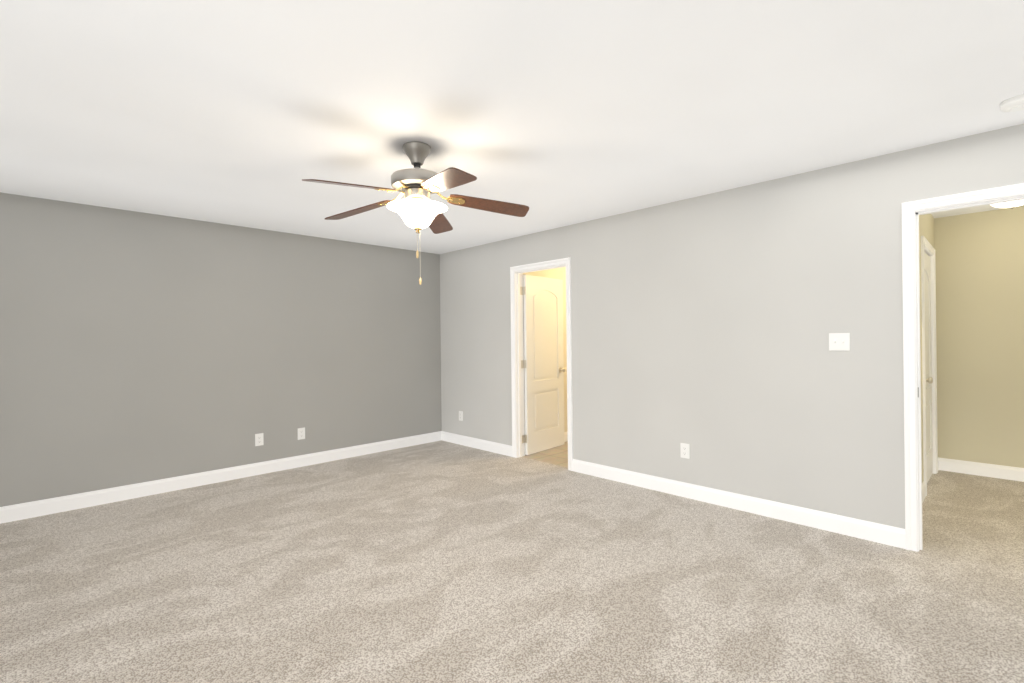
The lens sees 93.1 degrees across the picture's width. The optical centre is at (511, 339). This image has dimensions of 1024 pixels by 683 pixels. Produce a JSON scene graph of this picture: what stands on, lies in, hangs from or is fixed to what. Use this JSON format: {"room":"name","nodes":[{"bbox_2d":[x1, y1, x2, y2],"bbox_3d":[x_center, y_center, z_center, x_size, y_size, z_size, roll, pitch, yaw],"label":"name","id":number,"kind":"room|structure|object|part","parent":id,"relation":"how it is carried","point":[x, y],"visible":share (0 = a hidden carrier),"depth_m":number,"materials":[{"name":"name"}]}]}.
{"room":"empty bedroom","nodes":[
{"label":"empty bedroom","id":0,"kind":"room"},
{"bbox_2d":[0,192,441,506],"bbox_3d":[-1.749,0.110,5.657,7.280,2.440,0.120,-1,0,-45],"label":"wall","id":1,"kind":"structure","parent":0,"point":[137,347],"depth_m":4.41,"materials":[{"name":"grey paint"}]},
{"bbox_2d":[0,431,439,523],"bbox_3d":[-2.547,1.279,4.764,4.570,0.119,0.014,-1,0,-45],"label":"baseboard","id":2,"kind":"structure","parent":1,"relation":"attached to","point":[10,513],"depth_m":4.39,"materials":[{"name":"white wood"}]},
{"bbox_2d":[255,433,263,445],"bbox_3d":[-2.506,0.994,4.812,0.076,0.120,0.008,-1,0,-45],"label":"electrical outlet","id":3,"kind":"object","parent":1,"relation":"attached to","point":[259,439],"visible":1,"depth_m":4.81,"materials":[{"name":"white plastic"}]},
{"bbox_2d":[298,427,304,439],"bbox_3d":[-2.214,0.990,5.099,0.076,0.120,0.008,-1,0,-45],"label":"electrical outlet","id":4,"kind":"object","parent":1,"relation":"attached to","point":[301,433],"visible":1,"depth_m":5.10,"materials":[{"name":"white plastic"}]},
{"bbox_2d":[0,440,1023,682],"bbox_3d":[0.762,1.351,3.119,7.280,0.100,7.240,-1,0,-45],"label":"floor","id":5,"kind":"structure","parent":0,"point":[441,561],"depth_m":2.58,"materials":[{"name":"beige carpet"}]},
{"bbox_2d":[0,0,1023,253],"bbox_3d":[0.733,-1.198,3.119,7.280,0.120,7.240,-1,0,-45],"label":"ceiling","id":6,"kind":"structure","parent":0,"point":[552,114],"depth_m":2.28,"materials":[{"name":"paint"}]},
{"bbox_2d":[302,142,528,284],"bbox_3d":[-0.572,-0.731,2.799,1.251,0.785,1.284,-1,0,-45],"label":"ceiling fan","id":7,"kind":"object","parent":6,"relation":"hanging from","point":[417,209],"visible":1,"depth_m":2.77,"materials":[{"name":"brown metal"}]},
{"bbox_3d":[-0.551,-0.711,2.833,0.348,0.120,0.348,-1,0,-45],"label":"lamp shade","id":8,"kind":"part","parent":7,"relation":"part of","materials":[{"name":"white glass"}]},
{"bbox_2d":[991,200,1023,208],"bbox_3d":[4.086,-1.121,3.962,0.304,0.110,0.304,-1,0,-45],"label":"hall ceiling light","id":9,"kind":"object","parent":6,"relation":"attached to","point":[1012,204],"visible":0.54,"depth_m":3.94,"materials":[{"name":"white glass"}]},
{"bbox_2d":[1000,94,1023,111],"bbox_3d":[2.453,-1.136,2.342,0.140,0.044,0.140,-1,0,-45],"label":"smoke detector","id":10,"kind":"object","parent":6,"relation":"attached to","point":[1014,104],"visible":1,"depth_m":2.33,"materials":[{"name":"white plastic"}]},
{"bbox_2d":[522,441,567,466],"bbox_3d":[1.605,1.342,5.670,2.500,0.100,4.785,-1,0,-45],"label":"floor","id":11,"kind":"structure","parent":0,"point":[557,455],"depth_m":5.42,"materials":[{"name":"tile"}]},
{"bbox_2d":[523,267,567,431],"bbox_3d":[0.810,0.081,6.421,2.320,2.440,0.120,-1,0,-45],"label":"wall","id":12,"kind":"structure","parent":0,"point":[558,273],"depth_m":6.19,"materials":[{"name":"beige paint"}]},
{"bbox_2d":[564,432,567,441],"bbox_3d":[0.870,1.241,6.373,2.320,0.119,0.014,-1,0,-45],"label":"baseboard","id":13,"kind":"structure","parent":12,"relation":"attached to","point":[565,433],"depth_m":6.19,"materials":[{"name":"white wood"}]},
{"bbox_2d":[440,124,1023,528],"bbox_3d":[1.603,0.072,3.876,0.120,2.440,7.120,-1,0,-45],"label":"wall","id":14,"kind":"structure","parent":0,"point":[703,326],"depth_m":3.65,"materials":[{"name":"grey paint"}]},
{"bbox_2d":[459,411,462,420],"bbox_3d":[-0.642,0.957,6.077,0.008,0.120,0.076,-1,0,-45],"label":"electrical outlet","id":15,"kind":"object","parent":14,"relation":"attached to","point":[460,415],"visible":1,"depth_m":6.07,"materials":[{"name":"white plastic"}]},
{"bbox_2d":[440,431,511,456],"bbox_3d":[-0.446,1.256,5.877,0.014,0.119,1.297,-1,0,-45],"label":"baseboard","id":16,"kind":"structure","parent":14,"relation":"attached to","point":[494,447],"depth_m":5.84,"materials":[{"name":"white wood"}]},
{"bbox_2d":[510,257,572,470],"bbox_3d":[0.342,0.248,5.160,0.158,2.117,0.844,-1,0,-45],"label":"door frame","id":17,"kind":"structure","parent":14,"relation":"attached to","point":[516,272],"depth_m":5.38,"materials":[{"name":"white wood"}]},
{"bbox_2d":[520,287,524,442],"bbox_3d":[0.117,0.286,5.444,0.048,1.755,0.002,-1,0,-45],"label":"jamb hinge leaves","id":18,"kind":"structure","parent":17,"relation":"attached to","point":[522,364],"depth_m":5.44,"materials":[{"name":"beige metal"}]},
{"bbox_2d":[523,274,565,454],"bbox_3d":[0.372,0.281,5.727,0.715,2.025,0.167,-1,0,-45],"label":"door","id":19,"kind":"structure","parent":14,"relation":"in","point":[544,369],"depth_m":5.67,"materials":[{"name":"white wood"}]},
{"bbox_2d":[680,443,689,458],"bbox_3d":[1.419,0.914,3.981,0.008,0.120,0.076,-1,0,-45],"label":"electrical outlet","id":20,"kind":"object","parent":14,"relation":"attached to","point":[684,450],"visible":1,"depth_m":3.98,"materials":[{"name":"white plastic"}]},
{"bbox_2d":[572,459,904,548],"bbox_3d":[1.506,1.233,3.892,0.014,0.119,2.582,-1,0,-45],"label":"baseboard","id":21,"kind":"structure","parent":14,"relation":"attached to","point":[868,530],"depth_m":3.57,"materials":[{"name":"white wood"}]},
{"bbox_2d":[829,333,849,350],"bbox_3d":[2.163,0.015,3.207,0.019,0.116,0.116,-1,0,-45],"label":"switch plate","id":22,"kind":"object","parent":14,"relation":"attached to","point":[839,341],"visible":1,"depth_m":3.21,"materials":[{"name":"white plastic"}]},
{"bbox_2d":[902,183,1023,551],"bbox_3d":[2.779,0.220,2.682,0.158,2.117,0.944,-1,0,-45],"label":"door frame","id":23,"kind":"structure","parent":14,"relation":"attached to","point":[912,211],"depth_m":2.95,"materials":[{"name":"white wood"}]},
{"bbox_2d":[919,214,933,482],"bbox_3d":[3.247,0.053,3.944,2.320,2.440,0.120,-1,0,-45],"label":"wall","id":24,"kind":"structure","parent":0,"point":[926,226],"depth_m":3.95,"materials":[{"name":"beige paint"}]},
{"bbox_2d":[922,481,925,502],"bbox_3d":[2.922,1.217,3.517,1.238,0.119,0.014,-1,0,-45],"label":"baseboard","id":25,"kind":"structure","parent":24,"relation":"attached to","point":[923,484],"depth_m":3.87,"materials":[{"name":"white wood"}]},
{"bbox_2d":[924,252,932,482],"bbox_3d":[3.659,0.244,4.304,0.807,2.025,0.167,-1,0,-45],"label":"closet door","id":26,"kind":"structure","parent":24,"relation":"in","point":[928,359],"depth_m":4.41,"materials":[{"name":"white wood"}]},
{"bbox_2d":[934,206,1023,467],"bbox_3d":[3.342,0.052,5.587,0.120,2.440,7.120,-1,0,-45],"label":"wall","id":27,"kind":"structure","parent":0,"point":[979,258],"depth_m":4.49,"materials":[{"name":"beige paint"}]},
{"bbox_2d":[938,457,1023,481],"bbox_3d":[4.911,1.195,3.910,0.014,0.119,2.245,-1,0,-45],"label":"baseboard","id":28,"kind":"structure","parent":27,"relation":"attached to","point":[944,464],"depth_m":4.48,"materials":[{"name":"white wood"}]}
]}

